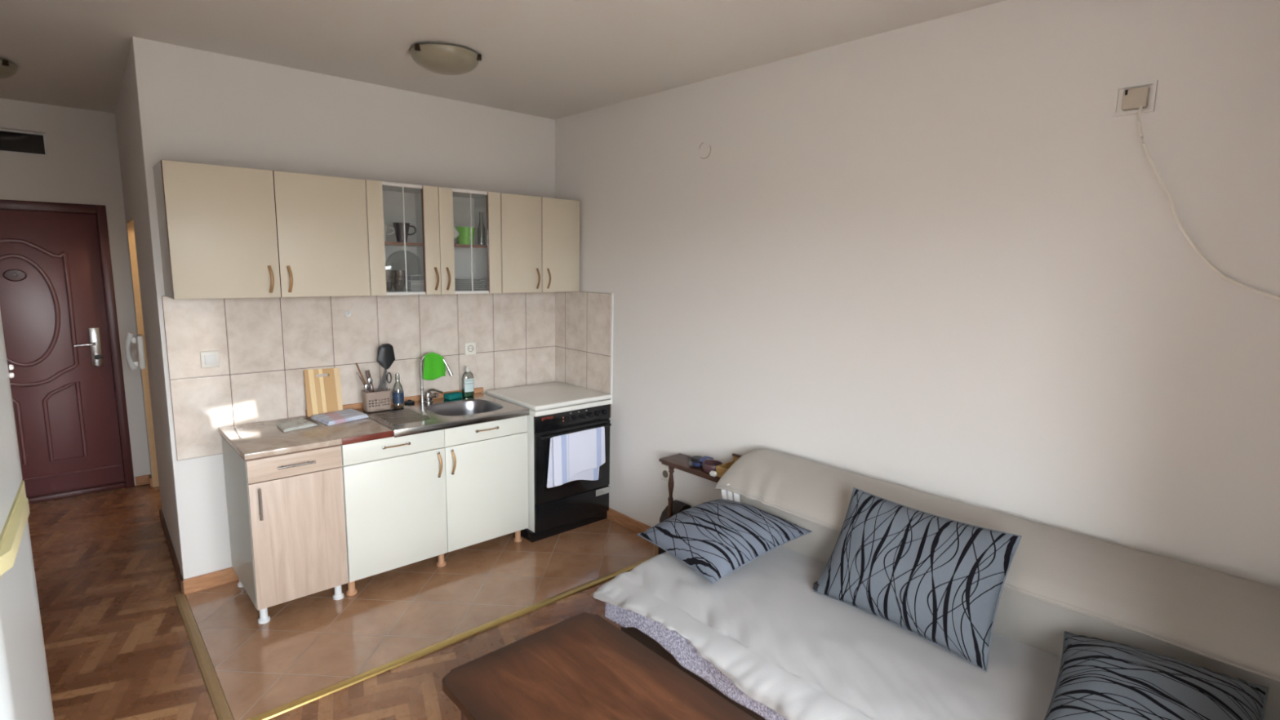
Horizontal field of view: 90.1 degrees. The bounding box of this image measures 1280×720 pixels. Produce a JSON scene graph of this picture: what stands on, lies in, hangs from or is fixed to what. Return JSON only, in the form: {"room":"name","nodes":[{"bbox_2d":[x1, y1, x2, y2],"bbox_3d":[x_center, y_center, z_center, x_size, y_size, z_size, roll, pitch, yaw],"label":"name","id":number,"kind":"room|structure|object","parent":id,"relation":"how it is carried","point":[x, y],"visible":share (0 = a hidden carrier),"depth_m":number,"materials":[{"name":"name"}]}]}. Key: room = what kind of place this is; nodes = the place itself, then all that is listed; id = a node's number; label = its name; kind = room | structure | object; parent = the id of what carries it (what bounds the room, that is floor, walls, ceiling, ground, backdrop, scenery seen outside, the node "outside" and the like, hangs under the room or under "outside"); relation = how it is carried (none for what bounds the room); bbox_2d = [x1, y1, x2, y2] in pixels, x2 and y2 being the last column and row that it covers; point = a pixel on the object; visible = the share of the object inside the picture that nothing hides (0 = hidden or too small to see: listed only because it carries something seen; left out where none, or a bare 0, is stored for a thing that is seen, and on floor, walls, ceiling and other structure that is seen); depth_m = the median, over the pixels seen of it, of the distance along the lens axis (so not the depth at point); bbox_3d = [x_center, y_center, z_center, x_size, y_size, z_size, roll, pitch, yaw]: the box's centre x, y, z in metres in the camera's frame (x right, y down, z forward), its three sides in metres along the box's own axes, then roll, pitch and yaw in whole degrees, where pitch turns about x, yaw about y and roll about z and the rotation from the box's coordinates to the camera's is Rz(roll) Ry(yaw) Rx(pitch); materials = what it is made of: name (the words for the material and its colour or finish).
{"room":"studio apartment","nodes":[
{"label":"studio apartment","id":0,"kind":"room"},
{"bbox_2d":[0,97,151,485],"bbox_3d":[-3.893,-0.384,4.587,2.095,2.697,0.120,-7,12,-42],"label":"wall","id":1,"kind":"structure","parent":0,"point":[82,165],"depth_m":4.41,"materials":[{"name":"paint"}]},
{"bbox_2d":[0,130,44,154],"bbox_3d":[-4.264,-1.421,4.099,0.676,0.150,0.020,-7,12,-42],"label":"window","id":2,"kind":"structure","parent":1,"relation":"in","point":[9,141],"depth_m":4.24,"materials":[{"name":"black glass"}]},
{"bbox_2d":[0,128,48,155],"bbox_3d":[-4.254,-1.420,4.088,0.676,0.150,0.020,-7,12,-42],"label":"trim","id":3,"kind":"structure","parent":1,"relation":"attached to","point":[2,130],"depth_m":4.25,"materials":[{"name":"white plastic"}]},
{"bbox_2d":[0,199,134,503],"bbox_3d":[-4.194,-0.034,4.361,1.008,2.060,0.132,-7,12,-42],"label":"door","id":4,"kind":"structure","parent":1,"relation":"in","point":[58,308],"depth_m":4.49,"materials":[{"name":"brown wood"}]},
{"bbox_2d":[134,474,149,485],"bbox_3d":[-4.187,0.960,4.450,1.243,0.070,0.014,-7,12,-42],"label":"baseboard","id":5,"kind":"structure","parent":1,"relation":"attached to","point":[140,480],"depth_m":4.83,"materials":[{"name":"brown wood"}]},
{"bbox_2d":[115,46,180,568],"bbox_3d":[-3.006,-0.275,3.970,0.120,2.697,2.004,-6,11,-40],"label":"wall","id":6,"kind":"structure","parent":0,"point":[126,113],"depth_m":3.62,"materials":[{"name":"paint"}]},
{"bbox_2d":[124,333,146,370],"bbox_3d":[-3.001,-0.048,3.797,0.085,0.225,0.124,-7,12,-42],"label":"phone","id":7,"kind":"object","parent":6,"relation":"attached to","point":[139,340],"visible":1,"depth_m":3.79,"materials":[{"name":"beige plastic"}]},
{"bbox_2d":[126,217,159,487],"bbox_3d":[-3.339,0.034,4.400,0.118,1.945,0.763,-6,11,-40],"label":"trim","id":8,"kind":"structure","parent":6,"relation":"attached to","point":[130,224],"depth_m":4.65,"materials":[{"name":"brown wood"}]},
{"bbox_2d":[148,475,152,487],"bbox_3d":[-3.688,0.913,4.819,0.014,0.070,0.105,-6,11,-40],"label":"baseboard","id":9,"kind":"structure","parent":6,"relation":"attached to","point":[149,476],"depth_m":4.78,"materials":[{"name":"brown wood"}]},
{"bbox_2d":[159,508,183,593],"bbox_3d":[-2.753,1.092,3.748,0.014,0.070,1.241,-6,11,-40],"label":"baseboard","id":10,"kind":"structure","parent":6,"relation":"attached to","point":[173,556],"depth_m":3.63,"materials":[{"name":"brown wood"}]},
{"bbox_2d":[27,484,620,719],"bbox_3d":[-1.218,1.347,2.895,3.700,0.116,7.370,-7,12,-42],"label":"floor","id":11,"kind":"structure","parent":0,"point":[117,646],"depth_m":2.96,"materials":[{"name":"brown wood"}]},
{"bbox_2d":[0,310,53,719],"bbox_3d":[-1.416,0.719,1.069,0.637,1.655,0.580,-7,12,-42],"label":"fridge","id":12,"kind":"object","parent":11,"relation":"on","point":[24,685],"visible":1,"depth_m":1.23,"materials":[{"name":"plastic"}]},
{"bbox_2d":[173,593,234,719],"bbox_3d":[-1.926,1.283,2.805,0.047,0.010,1.295,-7,12,-42],"label":"trim","id":13,"kind":"structure","parent":11,"relation":"on","point":[222,710],"depth_m":2.73,"materials":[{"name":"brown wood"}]},
{"bbox_2d":[246,554,657,719],"bbox_3d":[-0.650,1.259,3.119,2.345,0.010,0.045,-7,12,-42],"label":"trim","id":14,"kind":"structure","parent":11,"relation":"on","point":[271,713],"depth_m":2.84,"materials":[{"name":"gold metal"}]},
{"bbox_2d":[442,613,755,719],"bbox_3d":[-0.069,1.231,1.804,0.584,0.479,1.000,-7,12,-42],"label":"coffee table","id":15,"kind":"object","parent":11,"relation":"on","point":[580,666],"visible":1,"depth_m":1.92,"materials":[{"name":"brown wood"}]},
{"bbox_2d":[657,453,720,555],"bbox_3d":[0.364,0.900,3.554,0.176,0.620,0.587,-7,12,-42],"label":"side table","id":16,"kind":"object","parent":11,"relation":"on","point":[680,461],"visible":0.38,"depth_m":3.66,"materials":[{"name":"brown wood"}]},
{"bbox_2d":[688,455,702,467],"bbox_3d":[0.321,0.563,3.535,0.104,0.048,0.104,-7,12,-42],"label":"jar","id":17,"kind":"object","parent":16,"relation":"on","point":[695,462],"visible":0.79,"depth_m":3.51,"materials":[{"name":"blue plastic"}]},
{"bbox_2d":[702,459,722,473],"bbox_3d":[0.392,0.578,3.453,0.106,0.046,0.123,-7,12,-42],"label":"round dish","id":18,"kind":"object","parent":16,"relation":"on","point":[708,465],"visible":0.82,"depth_m":3.44,"materials":[{"name":"ceramic"}]},
{"bbox_2d":[698,456,713,462],"bbox_3d":[0.362,0.539,3.495,0.090,0.024,0.041,-5,10,-35],"label":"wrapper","id":19,"kind":"object","parent":18,"relation":"on","point":[703,459],"visible":1,"depth_m":3.48,"materials":[{"name":"blue plastic"}]},
{"bbox_2d":[709,471,717,476],"bbox_3d":[0.389,0.600,3.379,0.036,0.024,0.050,-7,12,-42],"label":"pebble","id":20,"kind":"object","parent":16,"relation":"on","point":[713,473],"visible":1,"depth_m":3.36,"materials":[{"name":"stone"}]},
{"bbox_2d":[715,453,742,477],"bbox_3d":[0.495,0.566,3.382,0.153,0.094,0.130,-7,12,-42],"label":"wooden box","id":21,"kind":"object","parent":16,"relation":"on","point":[721,469],"visible":0.43,"depth_m":3.40,"materials":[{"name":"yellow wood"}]},
{"bbox_2d":[620,483,1279,719],"bbox_3d":[1.078,1.051,2.116,1.025,0.775,2.520,-7,12,-42],"label":"sofa","id":22,"kind":"object","parent":11,"relation":"on","point":[1035,623],"visible":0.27,"depth_m":2.16,"materials":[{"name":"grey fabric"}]},
{"bbox_2d":[604,602,786,719],"bbox_3d":[0.877,1.153,1.939,0.510,0.120,2.506,-7,12,-42],"label":"blanket","id":23,"kind":"object","parent":22,"relation":"on","point":[686,655],"visible":0.56,"depth_m":2.34,"materials":[{"name":"grey fabric"}]},
{"bbox_2d":[592,546,1061,719],"bbox_3d":[0.955,1.075,2.037,0.867,0.152,2.509,-7,12,-42],"label":"throw","id":24,"kind":"object","parent":22,"relation":"on","point":[799,652],"visible":0.75,"depth_m":2.17,"materials":[{"name":"white fabric"}]},
{"bbox_2d":[636,498,812,584],"bbox_3d":[0.368,0.746,2.840,0.582,0.194,0.505,-4,10,-32],"label":"cushion","id":25,"kind":"object","parent":24,"relation":"on","point":[717,538],"visible":1,"depth_m":2.71,"materials":[{"name":"grey fabric"}]},
{"bbox_2d":[813,487,1022,671],"bbox_3d":[0.973,0.751,2.324,0.241,0.402,0.650,-7,12,-42],"label":"cushion","id":26,"kind":"object","parent":24,"relation":"on","point":[939,580],"visible":1,"depth_m":2.22,"materials":[{"name":"grey fabric"}]},
{"bbox_2d":[1044,631,1268,719],"bbox_3d":[1.328,0.929,1.674,0.558,0.194,0.509,-7,12,-42],"label":"cushion","id":27,"kind":"object","parent":24,"relation":"on","point":[1098,679],"visible":1,"depth_m":1.68,"materials":[{"name":"grey fabric"}]},
{"bbox_2d":[715,448,1279,682],"bbox_3d":[1.340,0.723,2.317,0.360,0.245,2.522,-7,12,-42],"label":"sofa backrest","id":28,"kind":"object","parent":22,"relation":"on","point":[1233,620],"visible":0.84,"depth_m":2.08,"materials":[{"name":"beige fabric"}]},
{"bbox_2d":[129,36,555,579],"bbox_3d":[-1.506,-0.238,3.904,2.305,2.697,0.120,-7,12,-42],"label":"wall","id":29,"kind":"structure","parent":0,"point":[193,105],"depth_m":3.35,"materials":[{"name":"paint"}]},
{"bbox_2d":[200,351,220,368],"bbox_3d":[-2.171,-0.003,3.229,0.080,0.082,0.016,-7,12,-42],"label":"light switch","id":30,"kind":"object","parent":29,"relation":"attached to","point":[210,358],"visible":1,"depth_m":3.22,"materials":[{"name":"beige plastic"}]},
{"bbox_2d":[182,566,239,594],"bbox_3d":[-2.245,1.155,3.365,0.261,0.078,0.016,-7,12,-42],"label":"baseboard","id":31,"kind":"structure","parent":29,"relation":"attached to","point":[211,580],"depth_m":3.35,"materials":[{"name":"brown wood"}]},
{"bbox_2d":[152,160,370,299],"bbox_3d":[-1.851,-0.623,3.199,0.862,0.604,0.337,-7,12,-42],"label":"upper cabinet","id":32,"kind":"object","parent":29,"relation":"attached to","point":[225,232],"visible":1,"depth_m":3.04,"materials":[{"name":"cream laminate"},{"name":"brown wood"}]},
{"bbox_2d":[344,311,351,316],"bbox_3d":[-1.663,-0.263,3.648,0.036,0.036,0.022,-7,12,-42],"label":"wall hook","id":33,"kind":"object","parent":29,"relation":"attached to","point":[348,313],"visible":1,"depth_m":3.65,"materials":[{"name":"white plastic"}]},
{"bbox_2d":[161,292,555,460],"bbox_3d":[-1.461,-0.002,3.898,2.288,0.820,0.008,-7,12,-42],"label":"backsplash","id":34,"kind":"structure","parent":29,"relation":"attached to","point":[264,346],"depth_m":3.60,"materials":[{"name":"beige tile"}]},
{"bbox_2d":[305,386,483,415],"bbox_3d":[-1.457,0.247,3.924,1.090,0.033,0.020,-7,12,-42],"label":"trim","id":35,"kind":"structure","parent":29,"relation":"attached to","point":[354,406],"depth_m":3.96,"materials":[{"name":"brown wood"}]},
{"bbox_2d":[365,179,502,295],"bbox_3d":[-1.236,-0.695,3.752,0.798,0.603,0.337,-7,12,-42],"label":"upper cabinet","id":36,"kind":"object","parent":29,"relation":"attached to","point":[433,211],"visible":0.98,"depth_m":3.75,"materials":[{"name":"beige laminate"},{"name":"clear glass"},{"name":"white plastic"}]},
{"bbox_2d":[383,223,388,241],"bbox_3d":[-1.450,-0.711,3.576,0.084,0.100,0.084,-7,12,-42],"label":"cup","id":37,"kind":"object","parent":36,"relation":"on","point":[385,225],"depth_m":3.56,"materials":[{"name":"white ceramic"}]},
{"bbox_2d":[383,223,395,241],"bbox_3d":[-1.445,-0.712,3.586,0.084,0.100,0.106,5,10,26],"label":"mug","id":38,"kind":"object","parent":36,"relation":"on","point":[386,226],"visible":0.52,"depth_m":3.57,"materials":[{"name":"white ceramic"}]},
{"bbox_2d":[386,282,392,291],"bbox_3d":[-1.426,-0.412,3.593,0.068,0.050,0.068,-7,12,-42],"label":"bowl","id":39,"kind":"object","parent":36,"relation":"in","point":[391,283],"visible":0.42,"depth_m":3.59,"materials":[{"name":"clear glass"}]},
{"bbox_2d":[392,281,404,291],"bbox_3d":[-1.373,-0.418,3.641,0.068,0.050,0.068,-7,12,-42],"label":"bowl","id":40,"kind":"object","parent":36,"relation":"in","point":[393,283],"visible":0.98,"depth_m":3.63,"materials":[{"name":"clear glass"}]},
{"bbox_2d":[393,275,405,285],"bbox_3d":[-1.369,-0.451,3.639,0.068,0.050,0.068,-7,12,-42],"label":"bowl","id":41,"kind":"object","parent":40,"relation":"on","point":[394,277],"visible":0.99,"depth_m":3.63,"materials":[{"name":"clear glass"}]},
{"bbox_2d":[393,270,405,279],"bbox_3d":[-1.365,-0.484,3.637,0.068,0.050,0.068,-7,12,-42],"label":"bowl","id":42,"kind":"object","parent":41,"relation":"on","point":[394,271],"visible":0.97,"depth_m":3.62,"materials":[{"name":"clear glass"}]},
{"bbox_2d":[392,222,416,242],"bbox_3d":[-1.349,-0.724,3.643,0.092,0.110,0.112,6,10,31],"label":"mug","id":43,"kind":"object","parent":36,"relation":"on","point":[398,227],"visible":0.84,"depth_m":3.61,"materials":[{"name":"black ceramic"}]},
{"bbox_2d":[397,274,424,291],"bbox_3d":[-1.317,-0.455,3.755,0.139,0.091,0.204,-7,12,-42],"label":"wire rack","id":44,"kind":"object","parent":36,"relation":"in","point":[397,274],"visible":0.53,"depth_m":3.68,"materials":[{"name":"grey metal"}]},
{"bbox_2d":[404,287,424,290],"bbox_3d":[-1.305,-0.416,3.751,0.152,0.015,0.152,-7,12,-42],"label":"plate","id":45,"kind":"object","parent":36,"relation":"in","point":[409,289],"visible":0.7,"depth_m":3.69,"materials":[{"name":"white ceramic"}]},
{"bbox_2d":[404,285,424,288],"bbox_3d":[-1.305,-0.427,3.750,0.144,0.015,0.144,-7,12,-42],"label":"plate","id":46,"kind":"object","parent":45,"relation":"on","point":[405,286],"visible":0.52,"depth_m":3.69,"materials":[{"name":"white ceramic"}]},
{"bbox_2d":[404,284,424,286],"bbox_3d":[-1.305,-0.438,3.748,0.152,0.015,0.152,-7,12,-42],"label":"plate","id":47,"kind":"object","parent":46,"relation":"on","point":[408,285],"visible":0.53,"depth_m":3.69,"materials":[{"name":"white ceramic"}]},
{"bbox_2d":[404,282,424,284],"bbox_3d":[-1.305,-0.449,3.746,0.144,0.015,0.144,-7,12,-42],"label":"plate","id":48,"kind":"object","parent":47,"relation":"on","point":[405,282],"visible":0.45,"depth_m":3.69,"materials":[{"name":"white ceramic"}]},
{"bbox_2d":[407,280,424,282],"bbox_3d":[-1.304,-0.459,3.745,0.152,0.015,0.152,-7,12,-42],"label":"plate","id":49,"kind":"object","parent":48,"relation":"on","point":[408,281],"visible":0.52,"depth_m":3.69,"materials":[{"name":"white ceramic"}]},
{"bbox_2d":[384,244,480,248],"bbox_3d":[-1.255,-0.679,3.776,0.766,0.016,0.272,-7,12,-42],"label":"shelf","id":50,"kind":"object","parent":36,"relation":"attached to","point":[385,246],"depth_m":3.79,"materials":[{"name":"brown laminate"}]},
{"bbox_2d":[453,221,459,239],"bbox_3d":[-1.129,-0.771,3.806,0.109,0.112,0.083,-7,12,-42],"label":"mug","id":51,"kind":"object","parent":36,"relation":"on","point":[456,233],"visible":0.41,"depth_m":3.80,"materials":[{"name":"white ceramic"}]},
{"bbox_2d":[456,226,475,244],"bbox_3d":[-1.061,-0.753,3.886,0.116,0.105,0.116,-7,12,-42],"label":"mug","id":52,"kind":"object","parent":36,"relation":"on","point":[464,237],"visible":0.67,"depth_m":3.84,"materials":[{"name":"green ceramic"}]},
{"bbox_2d":[454,287,486,289],"bbox_3d":[-1.068,-0.444,3.965,0.226,0.015,0.226,-7,12,-42],"label":"plate","id":53,"kind":"object","parent":36,"relation":"in","point":[455,288],"visible":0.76,"depth_m":3.88,"materials":[{"name":"white ceramic"}]},
{"bbox_2d":[454,284,485,288],"bbox_3d":[-1.068,-0.455,3.963,0.218,0.015,0.218,-7,12,-42],"label":"plate","id":54,"kind":"object","parent":53,"relation":"on","point":[456,286],"visible":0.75,"depth_m":3.89,"materials":[{"name":"white ceramic"}]},
{"bbox_2d":[454,283,485,286],"bbox_3d":[-1.068,-0.466,3.961,0.226,0.015,0.226,-7,12,-42],"label":"plate","id":55,"kind":"object","parent":54,"relation":"on","point":[481,284],"visible":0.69,"depth_m":3.88,"materials":[{"name":"white ceramic"}]},
{"bbox_2d":[454,281,485,284],"bbox_3d":[-1.068,-0.476,3.960,0.218,0.015,0.218,-7,12,-42],"label":"plate","id":56,"kind":"object","parent":55,"relation":"on","point":[481,282],"visible":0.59,"depth_m":3.88,"materials":[{"name":"white ceramic"}]},
{"bbox_2d":[454,280,486,282],"bbox_3d":[-1.067,-0.487,3.958,0.226,0.015,0.226,-7,12,-42],"label":"plate","id":57,"kind":"object","parent":56,"relation":"on","point":[455,281],"visible":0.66,"depth_m":3.88,"materials":[{"name":"white ceramic"}]},
{"bbox_2d":[454,277,485,280],"bbox_3d":[-1.067,-0.498,3.956,0.218,0.015,0.218,-7,12,-42],"label":"plate","id":58,"kind":"object","parent":57,"relation":"on","point":[455,278],"visible":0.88,"depth_m":3.90,"materials":[{"name":"white ceramic"}]},
{"bbox_2d":[477,211,485,244],"bbox_3d":[-0.986,-0.815,3.971,0.048,0.205,0.048,-7,12,-42],"label":"bottle","id":59,"kind":"object","parent":36,"relation":"on","point":[484,229],"visible":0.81,"depth_m":3.97,"materials":[{"name":"white glass"}]},
{"bbox_2d":[464,342,475,355],"bbox_3d":[-1.112,-0.075,4.192,0.080,0.082,0.012,-7,12,-42],"label":"power socket","id":60,"kind":"object","parent":29,"relation":"attached to","point":[469,347],"visible":1,"depth_m":4.19,"materials":[{"name":"beige plastic"}]},
{"bbox_2d":[500,192,579,293],"bbox_3d":[-0.719,-0.756,4.217,0.598,0.604,0.337,-7,12,-42],"label":"upper cabinet","id":61,"kind":"object","parent":29,"relation":"attached to","point":[540,235],"visible":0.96,"depth_m":4.10,"materials":[{"name":"beige laminate"}]},
{"bbox_2d":[185,518,658,719],"bbox_3d":[-1.071,1.181,3.605,2.305,0.004,1.250,-7,12,-42],"label":"floor tiles","id":62,"kind":"structure","parent":0,"point":[313,642],"depth_m":3.17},
{"bbox_2d":[221,435,348,624],"bbox_3d":[-1.804,0.805,3.259,0.407,0.817,0.608,-7,12,-42],"label":"base cabinet","id":63,"kind":"object","parent":62,"relation":"on","point":[286,513],"visible":0.99,"depth_m":3.06,"materials":[{"name":"beige laminate"}]},
{"bbox_2d":[218,415,342,461],"bbox_3d":[-1.816,0.382,3.213,0.416,0.033,0.608,-7,12,-42],"label":"countertop","id":64,"kind":"structure","parent":63,"relation":"on","point":[263,439],"depth_m":3.11,"materials":[{"name":"laminate"}]},
{"bbox_2d":[275,418,317,431],"bbox_3d":[-1.799,0.336,3.348,0.170,0.015,0.210,-7,12,-42],"label":"cloth","id":65,"kind":"object","parent":64,"relation":"on","point":[293,424],"visible":1,"depth_m":3.32,"materials":[{"name":"beige fabric"}]},
{"bbox_2d":[340,415,528,595],"bbox_3d":[-1.258,0.741,3.751,1.063,0.817,0.608,-7,12,-42],"label":"base cabinet","id":66,"kind":"object","parent":62,"relation":"on","point":[408,500],"visible":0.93,"depth_m":3.49,"materials":[{"name":"white laminate"},{"name":"tan plastic"}]},
{"bbox_2d":[306,415,393,444],"bbox_3d":[-1.568,0.353,3.436,0.252,0.032,0.610,-7,12,-42],"label":"countertop","id":67,"kind":"structure","parent":66,"relation":"on","point":[364,429],"depth_m":3.29,"materials":[{"name":"laminate"}]},
{"bbox_2d":[303,368,342,417],"bbox_3d":[-1.774,0.180,3.583,0.193,0.266,0.064,-7,12,-42],"label":"cutting board","id":68,"kind":"object","parent":67,"relation":"on","point":[323,394],"visible":0.91,"depth_m":3.57,"materials":[{"name":"brown wood"}]},
{"bbox_2d":[310,408,368,425],"bbox_3d":[-1.651,0.308,3.524,0.227,0.024,0.261,7,11,36],"label":"tea towel","id":69,"kind":"object","parent":67,"relation":"on","point":[331,418],"visible":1,"depth_m":3.49,"materials":[{"name":"white fabric"}]},
{"bbox_2d":[355,392,528,437],"bbox_3d":[-1.172,0.367,3.798,0.814,0.158,0.616,-7,12,-42],"label":"sink","id":70,"kind":"object","parent":67,"relation":"in","point":[415,418],"visible":0.84,"depth_m":3.71,"materials":[{"name":"silver metal"}]},
{"bbox_2d":[361,387,391,412],"bbox_3d":[-1.527,0.231,3.710,0.152,0.113,0.101,-7,12,-42],"label":"holder","id":71,"kind":"object","parent":70,"relation":"on","point":[366,397],"visible":0.98,"depth_m":3.67,"materials":[{"name":"beige plastic"}]},
{"bbox_2d":[355,372,370,406],"bbox_3d":[-1.573,0.175,3.646,0.077,0.217,0.022,-3,9,-24],"label":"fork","id":72,"kind":"object","parent":71,"relation":"in","point":[356,372],"visible":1,"depth_m":3.63,"materials":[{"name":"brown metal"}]},
{"bbox_2d":[355,362,373,404],"bbox_3d":[-1.573,0.146,3.673,0.103,0.268,0.018,-4,10,-28],"label":"wooden spoon","id":73,"kind":"object","parent":71,"relation":"in","point":[356,363],"visible":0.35,"depth_m":3.65,"materials":[{"name":"brown wood"}]},
{"bbox_2d":[364,382,373,407],"bbox_3d":[-1.545,0.207,3.649,0.049,0.154,0.008,-7,12,-42],"label":"spoon","id":74,"kind":"object","parent":71,"relation":"in","point":[366,385],"visible":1,"depth_m":3.63,"materials":[{"name":"silver metal"}]},
{"bbox_2d":[364,369,374,392],"bbox_3d":[-1.558,0.166,3.709,0.059,0.218,0.015,0,9,-4],"label":"wooden spatula","id":75,"kind":"object","parent":71,"relation":"in","point":[367,372],"visible":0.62,"depth_m":3.70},
{"bbox_2d":[368,377,373,392],"bbox_3d":[-1.539,0.187,3.679,0.049,0.184,0.008,-7,12,-42],"label":"spoon","id":76,"kind":"object","parent":71,"relation":"in","point":[370,379],"visible":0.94,"depth_m":3.66,"materials":[{"name":"silver metal"}]},
{"bbox_2d":[375,368,386,406],"bbox_3d":[-1.498,0.167,3.692,0.080,0.224,0.016,-7,12,-42],"label":"kitchen knife","id":77,"kind":"object","parent":71,"relation":"in","point":[380,386],"visible":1,"depth_m":3.69,"materials":[{"name":"silver metal"}]},
{"bbox_2d":[377,343,395,405],"bbox_3d":[-1.482,0.087,3.745,0.107,0.366,0.024,-7,12,-42],"label":"spatula","id":78,"kind":"object","parent":71,"relation":"in","point":[385,356],"visible":0.98,"depth_m":3.73,"materials":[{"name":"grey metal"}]},
{"bbox_2d":[386,372,391,399],"bbox_3d":[-1.472,0.167,3.750,0.038,0.194,0.008,-7,12,-42],"label":"scissors","id":79,"kind":"object","parent":71,"relation":"in","point":[388,383],"visible":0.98,"depth_m":3.74,"materials":[{"name":"grey metal"}]},
{"bbox_2d":[392,373,404,408],"bbox_3d":[-1.430,0.181,3.778,0.064,0.205,0.064,-7,12,-42],"label":"bottle","id":80,"kind":"object","parent":70,"relation":"on","point":[397,396],"visible":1,"depth_m":3.77,"materials":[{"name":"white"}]},
{"bbox_2d":[404,399,414,404],"bbox_3d":[-1.410,0.254,3.911,0.060,0.022,0.060,-7,12,-42],"label":"plug","id":81,"kind":"object","parent":70,"relation":"on","point":[409,401],"visible":1,"depth_m":3.90,"materials":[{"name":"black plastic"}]},
{"bbox_2d":[419,352,453,403],"bbox_3d":[-1.247,0.107,3.936,0.200,0.313,0.084,0,9,-5],"label":"kitchen faucet","id":82,"kind":"object","parent":70,"relation":"on","point":[427,397],"visible":1,"depth_m":3.92,"materials":[{"name":"silver metal"}]},
{"bbox_2d":[422,352,445,380],"bbox_3d":[-1.258,0.038,3.909,0.135,0.170,0.046,-2,9,-17],"label":"cloth","id":83,"kind":"object","parent":82,"relation":"hanging from","point":[434,368],"visible":1,"depth_m":3.90,"materials":[{"name":"green fabric"}]},
{"bbox_2d":[444,391,462,399],"bbox_3d":[-1.191,0.228,4.074,0.060,0.033,0.105,7,10,33],"label":"sponge","id":84,"kind":"object","parent":70,"relation":"on","point":[454,395],"visible":1,"depth_m":4.05,"materials":[{"name":"teal plastic"}]},
{"bbox_2d":[462,365,474,396],"bbox_3d":[-1.111,0.136,4.130,0.080,0.200,0.050,-7,12,-42],"label":"bottle","id":85,"kind":"object","parent":70,"relation":"on","point":[468,384],"visible":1,"depth_m":4.12,"materials":[{"name":"white"}]},
{"bbox_2d":[486,381,611,542],"bbox_3d":[-0.617,0.645,4.293,0.604,0.868,0.663,-7,12,-42],"label":"gas stove","id":86,"kind":"object","parent":62,"relation":"on","point":[557,408],"visible":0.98,"depth_m":4.06,"materials":[{"name":"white metal"}]},
{"bbox_2d":[528,399,611,417],"bbox_3d":[-0.618,0.263,4.253,0.592,0.030,0.628,-7,12,-42],"label":"stove lid","id":87,"kind":"object","parent":86,"relation":"in","point":[593,404],"depth_m":4.00,"materials":[{"name":"white metal"}]},
{"bbox_2d":[546,426,605,488],"bbox_3d":[-0.395,0.625,4.043,0.442,0.366,0.042,-7,12,-42],"label":"dish towel","id":88,"kind":"object","parent":86,"relation":"hanging from","point":[577,455],"visible":1,"depth_m":4.02,"materials":[{"name":"white fabric"}]},
{"bbox_2d":[0,0,1005,119],"bbox_3d":[-1.168,-1.431,2.475,3.700,0.100,7.370,-7,12,-42],"label":"ceiling","id":89,"kind":"structure","parent":0,"point":[554,60],"depth_m":2.83,"materials":[{"name":"paint"}]},
{"bbox_2d":[0,59,18,79],"bbox_3d":[-3.387,-1.490,3.256,0.326,0.095,0.326,-7,12,-42],"label":"ceiling light","id":90,"kind":"object","parent":89,"relation":"attached to","point":[7,69],"visible":1,"depth_m":3.28,"materials":[{"name":"beige glass"}]},
{"bbox_2d":[409,43,481,75],"bbox_3d":[-0.924,-1.411,3.029,0.326,0.095,0.326,-7,12,-42],"label":"ceiling light","id":91,"kind":"object","parent":89,"relation":"attached to","point":[440,59],"visible":1,"depth_m":2.94,"materials":[{"name":"white glass"}]},
{"bbox_2d":[555,0,1279,588],"bbox_3d":[0.274,-0.180,3.738,0.100,2.697,6.970,-7,12,-42],"label":"wall","id":92,"kind":"structure","parent":0,"point":[935,256],"depth_m":2.49,"materials":[{"name":"paint"}]},
{"bbox_2d":[555,291,611,417],"bbox_3d":[-0.402,-0.062,4.423,0.008,0.820,0.633,-7,12,-42],"label":"backsplash","id":93,"kind":"structure","parent":92,"relation":"attached to","point":[582,318],"depth_m":4.39,"materials":[{"name":"beige tile"}]},
{"bbox_2d":[609,293,613,404],"bbox_3d":[-0.186,-0.069,4.180,0.010,0.729,0.011,-7,12,-42],"label":"trim","id":94,"kind":"structure","parent":92,"relation":"attached to","point":[611,298],"depth_m":4.17,"materials":[{"name":"white plastic"}]},
{"bbox_2d":[607,507,651,533],"bbox_3d":[0.870,1.241,3.176,0.014,0.076,4.460,-7,12,-42],"label":"baseboard","id":95,"kind":"structure","parent":92,"relation":"attached to","point":[636,526],"depth_m":4.20,"materials":[{"name":"brown wood"}]},
{"bbox_2d":[661,465,669,481],"bbox_3d":[0.158,0.694,3.894,0.016,0.088,0.084,-7,12,-42],"label":"power socket","id":96,"kind":"object","parent":92,"relation":"attached to","point":[664,470],"visible":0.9,"depth_m":3.89,"materials":[{"name":"beige plastic"}]},
{"bbox_2d":[698,142,711,159],"bbox_3d":[0.350,-1.132,3.452,0.002,0.087,0.087,-7,12,-42],"label":"junction cover","id":97,"kind":"object","parent":92,"relation":"attached to","point":[704,150],"visible":1,"depth_m":3.45,"materials":[{"name":"paint"}]},
{"bbox_2d":[1111,80,1158,116],"bbox_3d":[1.603,-0.850,2.075,0.032,0.095,0.110,-7,12,-42],"label":"junction box","id":98,"kind":"object","parent":92,"relation":"attached to","point":[1128,98],"visible":1,"depth_m":2.07,"materials":[{"name":"plastic"}]},
{"bbox_2d":[1137,105,1279,299],"bbox_3d":[2.042,-0.413,1.642,0.048,0.659,1.289,-7,12,-44],"label":"hanging cable","id":99,"kind":"object","parent":98,"relation":"hanging from","point":[1140,126],"visible":1,"depth_m":1.99,"materials":[{"name":"beige plastic"}]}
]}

